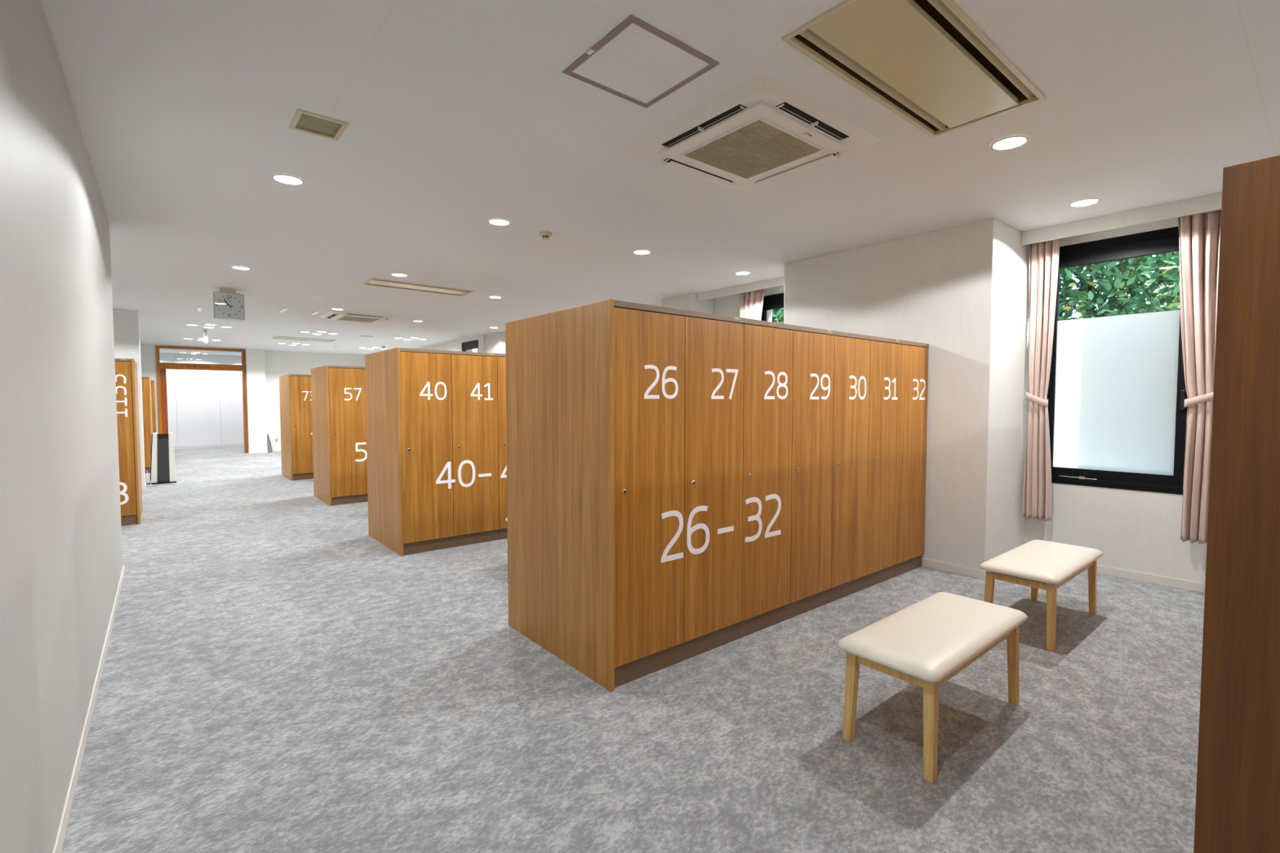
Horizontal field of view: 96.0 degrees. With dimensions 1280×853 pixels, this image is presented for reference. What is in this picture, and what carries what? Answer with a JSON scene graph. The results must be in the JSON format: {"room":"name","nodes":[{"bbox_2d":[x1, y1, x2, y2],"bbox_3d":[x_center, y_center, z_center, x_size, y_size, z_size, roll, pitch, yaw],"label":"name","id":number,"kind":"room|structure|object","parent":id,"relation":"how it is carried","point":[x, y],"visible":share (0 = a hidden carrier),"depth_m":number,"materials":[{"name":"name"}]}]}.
{"room":"changing room","nodes":[
{"label":"changing room","id":0,"kind":"room"},
{"bbox_2d":[0,0,123,852],"bbox_3d":[-1.268,-0.043,0.920,0.225,2.675,8.870,-2,3,-39],"label":"wall","id":1,"kind":"structure","parent":0,"point":[61,564],"depth_m":1.77,"materials":[{"name":"white paint"}]},
{"bbox_2d":[52,564,124,852],"bbox_3d":[-1.210,1.255,1.091,0.008,0.066,8.772,-2,3,-39],"label":"baseboard","id":2,"kind":"structure","parent":1,"relation":"attached to","point":[60,837],"depth_m":2.19,"materials":[{"name":"beige plastic"}]},
{"bbox_2d":[112,309,145,485],"bbox_3d":[-7.936,-0.372,8.460,0.950,2.675,0.400,-2,3,-39],"label":"wall column","id":3,"kind":"structure","parent":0,"point":[126,322],"depth_m":8.52,"materials":[{"name":"white paint"}]},
{"bbox_2d":[159,352,244,445],"bbox_3d":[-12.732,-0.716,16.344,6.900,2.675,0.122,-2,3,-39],"label":"doorway","id":4,"kind":"structure","parent":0,"point":[205,407],"depth_m":16.49,"materials":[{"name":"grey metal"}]},
{"bbox_2d":[173,443,244,448],"bbox_3d":[-12.689,0.577,16.349,6.700,0.090,0.012,-2,3,-39],"label":"baseboard","id":5,"kind":"structure","parent":4,"relation":"attached to","point":[235,444],"depth_m":16.57,"materials":[{"name":"beige plastic"}]},
{"bbox_2d":[140,344,364,448],"bbox_3d":[-10.454,-0.647,14.765,8.800,2.675,0.140,-2,3,-39],"label":"wall","id":6,"kind":"structure","parent":0,"point":[277,363],"depth_m":15.33,"materials":[{"name":"white paint"}]},
{"bbox_2d":[155,345,248,453],"bbox_3d":[-10.898,-0.624,14.396,1.755,2.660,0.206,-2,3,-39],"label":"door frame","id":7,"kind":"structure","parent":6,"relation":"in","point":[161,366],"depth_m":14.05,"materials":[{"name":"brown wood"}]},
{"bbox_2d":[271,448,280,451],"bbox_3d":[-8.728,0.591,16.149,2.945,0.080,0.008,-2,3,-39],"label":"baseboard","id":8,"kind":"structure","parent":6,"relation":"attached to","point":[275,449],"depth_m":15.36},
{"bbox_2d":[244,348,267,453],"bbox_3d":[-9.936,-0.654,14.927,0.397,2.675,0.290,-2,3,-39],"label":"wall column","id":9,"kind":"structure","parent":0,"point":[255,359],"depth_m":14.81,"materials":[{"name":"white paint"}]},
{"bbox_2d":[248,449,267,453],"bbox_3d":[-9.841,0.647,14.869,0.407,0.080,0.008,-2,3,-39],"label":"baseboard","id":10,"kind":"structure","parent":9,"relation":"attached to","point":[255,451],"depth_m":14.87,"materials":[{"name":"white plastic"}]},
{"bbox_2d":[418,334,485,352],"bbox_3d":[-5.290,-0.633,14.431,0.240,2.675,7.050,-2,3,-39],"label":"wall","id":11,"kind":"structure","parent":0,"point":[455,345],"depth_m":12.59,"materials":[{"name":"white paint"}]},
{"bbox_2d":[462,339,478,351],"bbox_3d":[-3.548,-0.847,12.182,0.102,1.900,0.860,-2,3,-39],"label":"window","id":12,"kind":"structure","parent":11,"relation":"in","point":[472,344],"depth_m":12.13,"materials":[{"name":"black metal"}]},
{"bbox_2d":[484,331,505,353],"bbox_3d":[-2.734,-0.508,11.565,0.470,2.675,0.670,-2,3,-39],"label":"wall column","id":13,"kind":"structure","parent":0,"point":[495,343],"depth_m":11.24,"materials":[{"name":"white paint"}]},
{"bbox_2d":[61,446,1204,852],"bbox_3d":[-4.769,1.046,8.024,8.900,0.120,24.200,-2,3,-39],"label":"floor","id":14,"kind":"structure","parent":0,"point":[277,677],"depth_m":2.38,"materials":[{"name":"grey carpet"}]},
{"bbox_2d":[115,358,137,525],"bbox_3d":[-5.961,0.173,6.127,0.892,1.790,0.509,-2,3,-39],"label":"locker","id":15,"kind":"object","parent":14,"relation":"on","point":[123,378],"visible":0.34,"depth_m":6.18,"materials":[{"name":"wood"}]},
{"bbox_2d":[131,359,142,524],"bbox_3d":[-5.772,0.151,6.619,0.021,1.791,1.024,-2,3,-39],"label":"end panel","id":16,"kind":"object","parent":14,"relation":"on","point":[134,365],"visible":1,"depth_m":6.28,"materials":[{"name":"brown wood"}]},
{"bbox_2d":[141,376,151,473],"bbox_3d":[-9.459,-0.031,10.786,0.446,1.790,0.509,-2,3,-39],"label":"locker","id":17,"kind":"object","parent":14,"relation":"on","point":[144,380],"visible":0.09,"depth_m":10.71,"materials":[{"name":"brown wood"}]},
{"bbox_2d":[147,377,152,445],"bbox_3d":[-9.444,-0.046,11.135,0.021,1.791,1.024,-2,3,-39],"label":"end panel","id":18,"kind":"object","parent":14,"relation":"on","point":[148,378],"visible":0.56,"depth_m":10.74,"materials":[{"name":"brown wood"}]},
{"bbox_2d":[150,380,155,432],"bbox_3d":[-10.889,-0.109,12.587,0.446,1.790,0.509,-2,3,-39],"label":"locker","id":19,"kind":"object","parent":14,"relation":"on","point":[152,382],"visible":0.12,"depth_m":12.51,"materials":[{"name":"brown wood"}]},
{"bbox_2d":[152,380,156,432],"bbox_3d":[-10.874,-0.125,12.935,0.021,1.791,1.024,-2,3,-39],"label":"end panel","id":20,"kind":"object","parent":14,"relation":"on","point":[153,381],"visible":0.56,"depth_m":12.54,"materials":[{"name":"brown wood"}]},
{"bbox_2d":[146,431,176,486],"bbox_3d":[-7.799,0.518,9.316,0.460,0.822,0.555,-2,3,-39],"label":"air purifier","id":21,"kind":"object","parent":14,"relation":"on","point":[162,468],"visible":0.95,"depth_m":9.36,"materials":[{"name":"white plastic"}]},
{"bbox_2d":[157,438,169,482],"bbox_3d":[-7.753,0.544,9.368,0.162,0.705,0.056,-2,3,-39],"label":"grille","id":22,"kind":"object","parent":21,"relation":"attached to","point":[163,444],"depth_m":9.37,"materials":[{"name":"grey metal"}]},
{"bbox_2d":[266,434,272,452],"bbox_3d":[-9.745,0.436,15.165,0.094,0.476,0.160,-2,3,-39],"label":"leaning board","id":23,"kind":"object","parent":14,"relation":"on","point":[269,447],"visible":0.96,"depth_m":15.11,"materials":[{"name":"grey"}]},
{"bbox_2d":[279,375,286,477],"bbox_3d":[-6.358,-0.009,10.276,0.021,1.791,0.514,-2,3,-39],"label":"end panel","id":24,"kind":"object","parent":14,"relation":"on","point":[281,377],"visible":0.8,"depth_m":10.26,"materials":[{"name":"brown wood"}]},
{"bbox_2d":[284,373,293,480],"bbox_3d":[-6.025,0.009,9.874,0.021,1.791,0.510,-2,3,-39],"label":"end panel","id":25,"kind":"object","parent":14,"relation":"on","point":[286,377],"visible":1,"depth_m":9.80,"materials":[{"name":"brown wood"}]},
{"bbox_2d":[289,373,313,479],"bbox_3d":[-5.672,-0.004,10.163,0.892,1.790,0.509,-2,3,-39],"label":"locker","id":26,"kind":"object","parent":14,"relation":"on","point":[300,384],"visible":0.28,"depth_m":9.78,"materials":[{"name":"wood"}]},
{"bbox_2d":[311,364,332,506],"bbox_3d":[-4.276,0.102,7.723,0.021,1.791,1.024,-2,3,-39],"label":"end panel","id":27,"kind":"object","parent":14,"relation":"on","point":[319,375],"visible":1,"depth_m":7.64,"materials":[{"name":"brown wood"}]},
{"bbox_2d":[328,365,368,505],"bbox_3d":[-3.759,0.099,7.815,0.892,1.790,0.509,-2,3,-39],"label":"locker","id":28,"kind":"object","parent":14,"relation":"on","point":[347,384],"visible":0.35,"depth_m":7.47,"materials":[{"name":"wood"}]},
{"bbox_2d":[364,347,403,556],"bbox_3d":[-2.373,0.207,5.324,0.021,1.791,1.024,-2,3,-39],"label":"end panel","id":29,"kind":"object","parent":14,"relation":"on","point":[382,368],"visible":1,"depth_m":5.24,"materials":[{"name":"brown wood"}]},
{"bbox_2d":[400,347,498,555],"bbox_3d":[-1.857,0.204,5.415,0.892,1.790,0.509,-2,3,-39],"label":"locker","id":30,"kind":"object","parent":14,"relation":"on","point":[449,399],"visible":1,"depth_m":5.20,"materials":[{"name":"wood"}]},
{"bbox_2d":[497,353,507,539],"bbox_3d":[-1.168,0.179,5.983,0.892,1.790,0.509,-2,3,-39],"label":"locker","id":31,"kind":"object","parent":14,"relation":"on","point":[501,371],"visible":0.19,"depth_m":5.53,"materials":[{"name":"wood"}]},
{"bbox_2d":[505,298,614,692],"bbox_3d":[-0.451,0.308,3.009,0.021,1.791,1.024,-2,3,-39],"label":"end panel","id":32,"kind":"object","parent":14,"relation":"on","point":[559,365],"visible":1,"depth_m":2.90,"materials":[{"name":"brown wood"}]},
{"bbox_2d":[613,299,743,688],"bbox_3d":[0.066,0.305,3.100,0.892,1.790,0.509,-2,3,-39],"label":"locker","id":33,"kind":"object","parent":14,"relation":"on","point":[678,374],"visible":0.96,"depth_m":2.87,"materials":[{"name":"wood"}]},
{"bbox_2d":[738,318,835,638],"bbox_3d":[0.754,0.280,3.668,0.892,1.790,0.509,-2,3,-39],"label":"locker","id":34,"kind":"object","parent":14,"relation":"on","point":[788,370],"visible":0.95,"depth_m":3.44,"materials":[{"name":"wood"}]},
{"bbox_2d":[828,330,901,603],"bbox_3d":[1.443,0.255,4.236,0.892,1.790,0.509,-2,3,-39],"label":"locker","id":35,"kind":"object","parent":14,"relation":"on","point":[868,368],"visible":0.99,"depth_m":4.01,"materials":[{"name":"wood"}]},
{"bbox_2d":[894,340,928,577],"bbox_3d":[1.960,0.237,4.662,0.446,1.790,0.509,-2,3,-39],"label":"locker","id":36,"kind":"object","parent":14,"relation":"on","point":[914,355],"visible":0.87,"depth_m":4.46,"materials":[{"name":"wood"}]},
{"bbox_2d":[836,591,1027,783],"bbox_3d":[1.243,1.020,2.412,0.936,0.422,0.390,-2,3,-39],"label":"bench","id":37,"kind":"object","parent":14,"relation":"on","point":[926,643],"visible":1,"depth_m":2.25,"materials":[{"name":"beige leather"}]},
{"bbox_2d":[979,539,1102,651],"bbox_3d":[2.425,0.974,3.471,0.936,0.422,0.390,-2,3,-39],"label":"bench","id":38,"kind":"object","parent":14,"relation":"on","point":[1036,564],"visible":0.98,"depth_m":3.30,"materials":[{"name":"beige leather"}]},
{"bbox_2d":[1193,155,1279,852],"bbox_3d":[1.472,0.406,0.777,0.021,1.791,1.024,-2,3,-39],"label":"end panel","id":39,"kind":"object","parent":14,"relation":"on","point":[1237,807],"visible":1,"depth_m":1.11,"materials":[{"name":"brown laminate"}]},
{"bbox_2d":[40,0,1279,355],"bbox_3d":[-4.769,-1.886,7.896,8.900,0.400,24.200,-2,3,-39],"label":"ceiling","id":40,"kind":"structure","parent":0,"point":[460,115],"depth_m":3.12,"materials":[{"name":"paint"}]},
{"bbox_2d":[203,329,208,343],"bbox_3d":[-8.152,-1.689,10.820,0.056,0.250,0.200,-2,3,-39],"label":"exit sign","id":41,"kind":"object","parent":40,"relation":"hanging from","point":[205,334],"visible":1,"depth_m":10.75,"materials":[{"name":"beige plastic"}]},
{"bbox_2d":[212,288,244,321],"bbox_3d":[-4.909,-1.456,6.884,0.302,0.372,0.106,-2,3,-39],"label":"clock","id":42,"kind":"object","parent":40,"relation":"hanging from","point":[228,304],"visible":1,"depth_m":6.85,"materials":[{"name":"beige plastic"}]},
{"bbox_2d":[230,266,251,270],"bbox_3d":[-4.004,-1.589,5.787,0.172,0.008,0.172,-2,3,-39],"label":"recessed light","id":43,"kind":"object","parent":40,"relation":"in","point":[242,268],"visible":1,"depth_m":5.77,"materials":[{"name":"white"}]},
{"bbox_2d":[279,307,288,312],"bbox_3d":[-5.221,-1.703,8.439,0.045,0.014,0.460,-2,3,-40],"label":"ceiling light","id":44,"kind":"object","parent":40,"relation":"attached to","point":[283,309],"visible":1,"depth_m":8.39,"materials":[{"name":"metal"}]},
{"bbox_2d":[271,173,304,185],"bbox_3d":[-2.124,-1.489,3.479,0.172,0.008,0.172,-2,3,-39],"label":"recessed light","id":45,"kind":"object","parent":40,"relation":"in","point":[282,178],"visible":1,"depth_m":3.47,"materials":[{"name":"white plastic"}]},
{"bbox_2d":[271,336,337,342],"bbox_3d":[-7.212,-1.947,12.396,1.160,0.143,0.550,-2,3,-39],"label":"ceiling vent","id":46,"kind":"object","parent":40,"relation":"in","point":[273,337],"visible":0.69,"depth_m":12.40,"materials":[{"name":"beige metal"}]},
{"bbox_2d":[311,310,320,315],"bbox_3d":[-4.886,-1.714,8.690,0.045,0.014,0.440,-2,3,-40],"label":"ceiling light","id":47,"kind":"object","parent":40,"relation":"attached to","point":[317,311],"visible":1,"depth_m":8.67,"materials":[{"name":"metal"}]},
{"bbox_2d":[310,295,324,297],"bbox_3d":[-4.115,-1.655,7.349,0.040,0.014,0.143,2,3,38],"label":"ceiling strip","id":48,"kind":"object","parent":40,"relation":"attached to","point":[310,295],"visible":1,"depth_m":7.33,"materials":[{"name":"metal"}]},
{"bbox_2d":[288,108,348,141],"bbox_3d":[-1.560,-1.491,2.797,0.215,0.066,0.231,-2,3,-39],"label":"ceiling vent","id":49,"kind":"object","parent":40,"relation":"in","point":[303,121],"visible":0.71,"depth_m":2.81,"materials":[{"name":"beige metal"}]},
{"bbox_2d":[318,310,398,324],"bbox_3d":[-4.460,-1.715,9.132,0.959,0.050,0.913,-2,3,-39],"label":"air conditioner","id":50,"kind":"object","parent":40,"relation":"attached to","point":[335,315],"visible":1,"depth_m":8.97,"materials":[{"name":"white plastic"}]},
{"bbox_2d":[335,320,369,324],"bbox_3d":[-4.699,-1.716,9.422,0.516,0.026,0.073,-2,3,-39],"label":"outlet","id":51,"kind":"object","parent":50,"relation":"attached to","point":[335,320],"depth_m":9.40,"materials":[{"name":"white plastic"}]},
{"bbox_2d":[336,315,380,322],"bbox_3d":[-4.460,-1.700,9.133,0.524,0.006,0.524,-2,3,-39],"label":"grille","id":52,"kind":"object","parent":50,"relation":"attached to","point":[355,318],"depth_m":9.06,"materials":[{"name":"white plastic"}]},
{"bbox_2d":[346,313,382,317],"bbox_3d":[-4.221,-1.702,8.843,0.524,0.029,0.050,-2,3,-39],"label":"outlet","id":53,"kind":"object","parent":50,"relation":"attached to","point":[348,314],"depth_m":8.84,"materials":[{"name":"white plastic"}]},
{"bbox_2d":[377,318,390,323],"bbox_3d":[-4.171,-1.716,9.371,0.073,0.030,0.524,-2,3,-39],"label":"outlet","id":54,"kind":"object","parent":50,"relation":"attached to","point":[384,320],"depth_m":9.29,"materials":[{"name":"white plastic"}]},
{"bbox_2d":[391,272,408,276],"bbox_3d":[-2.549,-1.603,6.108,0.172,0.008,0.172,-2,3,-39],"label":"recessed light","id":55,"kind":"object","parent":40,"relation":"in","point":[395,274],"visible":1,"depth_m":6.09,"materials":[{"name":"white"}]},
{"bbox_2d":[362,278,475,296],"bbox_3d":[-2.589,-1.703,6.792,1.172,0.143,0.410,-2,3,-39],"label":"ceiling vent","id":56,"kind":"object","parent":40,"relation":"in","point":[372,282],"visible":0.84,"depth_m":6.77,"materials":[{"name":"beige metal"}]},
{"bbox_2d":[488,295,502,298],"bbox_3d":[-1.862,-1.660,7.413,0.172,0.008,0.172,-2,3,-39],"label":"recessed light","id":57,"kind":"object","parent":40,"relation":"in","point":[492,296],"visible":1,"depth_m":7.40,"materials":[{"name":"white"}]},
{"bbox_2d":[487,217,511,226],"bbox_3d":[-1.051,-1.525,4.306,0.172,0.008,0.172,-2,3,-39],"label":"recessed light","id":58,"kind":"object","parent":40,"relation":"in","point":[495,221],"visible":1,"depth_m":4.29,"materials":[{"name":"white"}]},
{"bbox_2d":[538,231,551,239],"bbox_3d":[-0.752,-1.517,4.598,0.104,0.050,0.104,-2,3,-39],"label":"smoke detector","id":59,"kind":"object","parent":40,"relation":"attached to","point":[545,235],"visible":1,"depth_m":4.57,"materials":[{"name":"beige plastic"}]},
{"bbox_2d":[562,14,719,107],"bbox_3d":[-0.001,-1.438,2.313,0.450,0.008,0.448,-2,3,-39],"label":"ceiling hatch","id":60,"kind":"object","parent":40,"relation":"attached to","point":[637,62],"visible":1,"depth_m":2.29,"materials":[{"name":"white paint"}]},
{"bbox_2d":[632,249,651,254],"bbox_3d":[0.017,-1.563,5.173,0.172,0.008,0.172,-2,3,-39],"label":"recessed light","id":61,"kind":"object","parent":40,"relation":"in","point":[636,251],"visible":1,"depth_m":5.16,"materials":[{"name":"white"}]},
{"bbox_2d":[697,276,784,301],"bbox_3d":[1.247,-1.586,6.575,0.023,0.085,1.655,-2,3,-39],"label":"trim","id":62,"kind":"structure","parent":40,"relation":"attached to","point":[777,282],"depth_m":6.64,"materials":[{"name":"white paper"}]},
{"bbox_2d":[734,271,751,275],"bbox_3d":[1.075,-1.600,6.027,0.172,0.008,0.172,-2,3,-39],"label":"recessed light","id":63,"kind":"object","parent":40,"relation":"in","point":[742,273],"visible":1,"depth_m":6.00,"materials":[{"name":"white"}]},
{"bbox_2d":[738,288,765,319],"bbox_3d":[1.312,-0.480,6.771,0.096,2.249,0.400,-2,3,-42],"label":"curtain","id":64,"kind":"object","parent":40,"relation":"hanging from","point":[751,303],"visible":0.16,"depth_m":6.70,"materials":[{"name":"fabric"}]},
{"bbox_2d":[626,72,881,190],"bbox_3d":[0.584,-1.448,3.010,0.959,0.050,0.913,-2,3,-39],"label":"air conditioner","id":65,"kind":"object","parent":40,"relation":"attached to","point":[762,131],"visible":1,"depth_m":2.87,"materials":[{"name":"white plastic"}]},
{"bbox_2d":[662,158,734,186],"bbox_3d":[0.346,-1.449,3.300,0.516,0.026,0.073,-2,3,-39],"label":"outlet","id":66,"kind":"object","parent":65,"relation":"attached to","point":[673,163],"depth_m":3.27,"materials":[{"name":"white plastic"}]},
{"bbox_2d":[662,104,746,148],"bbox_3d":[0.295,-1.437,2.772,0.050,0.029,0.524,-2,3,-39],"label":"outlet","id":67,"kind":"object","parent":65,"relation":"attached to","point":[733,112],"depth_m":2.75,"materials":[{"name":"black plastic"}]},
{"bbox_2d":[680,116,824,179],"bbox_3d":[0.584,-1.433,3.011,0.524,0.006,0.524,-2,3,-39],"label":"grille","id":68,"kind":"object","parent":65,"relation":"attached to","point":[757,146],"depth_m":2.97,"materials":[{"name":"white plastic"}]},
{"bbox_2d":[755,152,839,186],"bbox_3d":[0.874,-1.446,3.249,0.073,0.026,0.516,-2,3,-39],"label":"outlet","id":69,"kind":"object","parent":65,"relation":"attached to","point":[827,157],"depth_m":3.21,"materials":[{"name":"white plastic"}]},
{"bbox_2d":[775,102,848,141],"bbox_3d":[0.823,-1.435,2.721,0.524,0.029,0.050,-2,3,-39],"label":"outlet","id":70,"kind":"object","parent":65,"relation":"attached to","point":[794,112],"depth_m":2.71,"materials":[{"name":"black plastic"}]},
{"bbox_2d":[781,0,1046,137],"bbox_3d":[1.157,-1.508,2.332,1.247,0.143,0.488,-2,3,-39],"label":"ceiling vent","id":71,"kind":"object","parent":40,"relation":"in","point":[927,62],"visible":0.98,"depth_m":2.28,"materials":[{"name":"beige paint"}]},
{"bbox_2d":[990,134,1029,150],"bbox_3d":[1.914,-1.467,2.987,0.172,0.008,0.172,-2,3,-39],"label":"recessed light","id":72,"kind":"object","parent":40,"relation":"in","point":[1011,142],"visible":1,"depth_m":2.98,"materials":[{"name":"white plastic"}]},
{"bbox_2d":[1022,238,1059,521],"bbox_3d":[3.196,-0.370,4.608,0.102,2.249,0.213,-2,3,-39],"label":"curtain","id":73,"kind":"object","parent":40,"relation":"hanging from","point":[1044,256],"visible":0.99,"depth_m":4.60,"materials":[{"name":"fabric"}]},
{"bbox_2d":[1068,197,1101,207],"bbox_3d":[2.995,-1.506,3.883,0.172,0.008,0.172,-2,3,-39],"label":"recessed light","id":74,"kind":"object","parent":40,"relation":"in","point":[1086,202],"visible":1,"depth_m":3.87,"materials":[{"name":"white"}]},
{"bbox_2d":[1021,192,1222,245],"bbox_3d":[4.447,-1.415,2.853,0.023,0.103,4.463,-2,3,-39],"label":"box","id":75,"kind":"object","parent":40,"relation":"attached to","point":[1210,202],"visible":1,"depth_m":4.07,"materials":[{"name":"white paper"}]},
{"bbox_2d":[1176,208,1221,543],"bbox_3d":[3.774,-0.335,3.910,0.094,2.259,0.263,-2,3,-39],"label":"curtain","id":76,"kind":"object","parent":40,"relation":"hanging from","point":[1199,234],"visible":0.8,"depth_m":3.89,"materials":[{"name":"fabric"}]},
{"bbox_2d":[660,293,713,313],"bbox_3d":[0.615,-0.332,7.552,0.420,2.675,0.570,-2,3,-39],"label":"wall column","id":77,"kind":"structure","parent":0,"point":[687,301],"depth_m":7.29,"materials":[{"name":"white paint"}]},
{"bbox_2d":[713,284,784,321],"bbox_3d":[-0.098,-0.391,8.901,0.240,2.675,6.900,-2,3,-39],"label":"wall","id":78,"kind":"structure","parent":0,"point":[727,305],"depth_m":7.15,"materials":[{"name":"white paint"}]},
{"bbox_2d":[760,293,783,320],"bbox_3d":[1.715,-0.574,6.568,0.102,1.900,0.850,-2,3,-39],"label":"window","id":79,"kind":"structure","parent":78,"relation":"in","point":[775,301],"depth_m":6.71,"materials":[{"name":"black metal"}]},
{"bbox_2d":[783,217,1029,570],"bbox_3d":[2.344,-0.233,5.263,0.903,2.675,1.845,-2,3,-39],"label":"wall pillar","id":80,"kind":"structure","parent":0,"point":[962,291],"depth_m":4.52,"materials":[{"name":"white paint"}]},
{"bbox_2d":[921,558,984,579],"bbox_3d":[1.993,1.083,5.029,0.008,0.066,1.847,-2,3,-39],"label":"baseboard","id":81,"kind":"structure","parent":80,"relation":"attached to","point":[960,570],"depth_m":4.48,"materials":[{"name":"beige plastic"}]},
{"bbox_2d":[1024,217,1207,583],"bbox_3d":[4.202,-0.170,3.832,0.240,2.675,6.400,-2,3,-39],"label":"wall","id":82,"kind":"structure","parent":0,"point":[1135,531],"depth_m":4.34,"materials":[{"name":"white paint"}]},
{"bbox_2d":[1047,226,1187,494],"bbox_3d":[3.616,-0.480,4.402,0.102,1.900,0.865,-2,3,-39],"label":"window","id":83,"kind":"structure","parent":82,"relation":"in","point":[1117,393],"depth_m":4.37,"materials":[{"name":"white glass"}]},
{"bbox_2d":[1084,564,1204,592],"bbox_3d":[4.662,1.166,3.138,0.008,0.066,4.455,-2,3,-39],"label":"baseboard","id":84,"kind":"structure","parent":82,"relation":"attached to","point":[1131,575],"depth_m":4.23,"materials":[{"name":"beige plastic"}]},
{"label":"outside","id":85,"kind":"structure","parent":0,"visible":0},
{"bbox_3d":[4.695,1.049,11.171,9.700,0.200,25.000,-2,3,-39],"label":"ground","id":86,"kind":"structure","parent":85,"visible":0},
{"bbox_2d":[771,308,783,323],"bbox_3d":[2.256,-0.983,9.359,2.097,4.024,2.820,-2,3,-43],"label":"evergreen tree","id":87,"kind":"object","parent":86,"relation":"on","point":[778,314],"visible":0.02,"depth_m":8.74,"materials":[{"name":"green plant"}]},
{"bbox_2d":[1058,251,1180,320],"bbox_3d":[4.801,-0.908,6.164,2.085,4.154,3.822,-2,3,-39],"label":"foliage","id":88,"kind":"object","parent":86,"relation":"on","point":[1086,296],"visible":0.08,"depth_m":5.67,"materials":[{"name":"green plant"}]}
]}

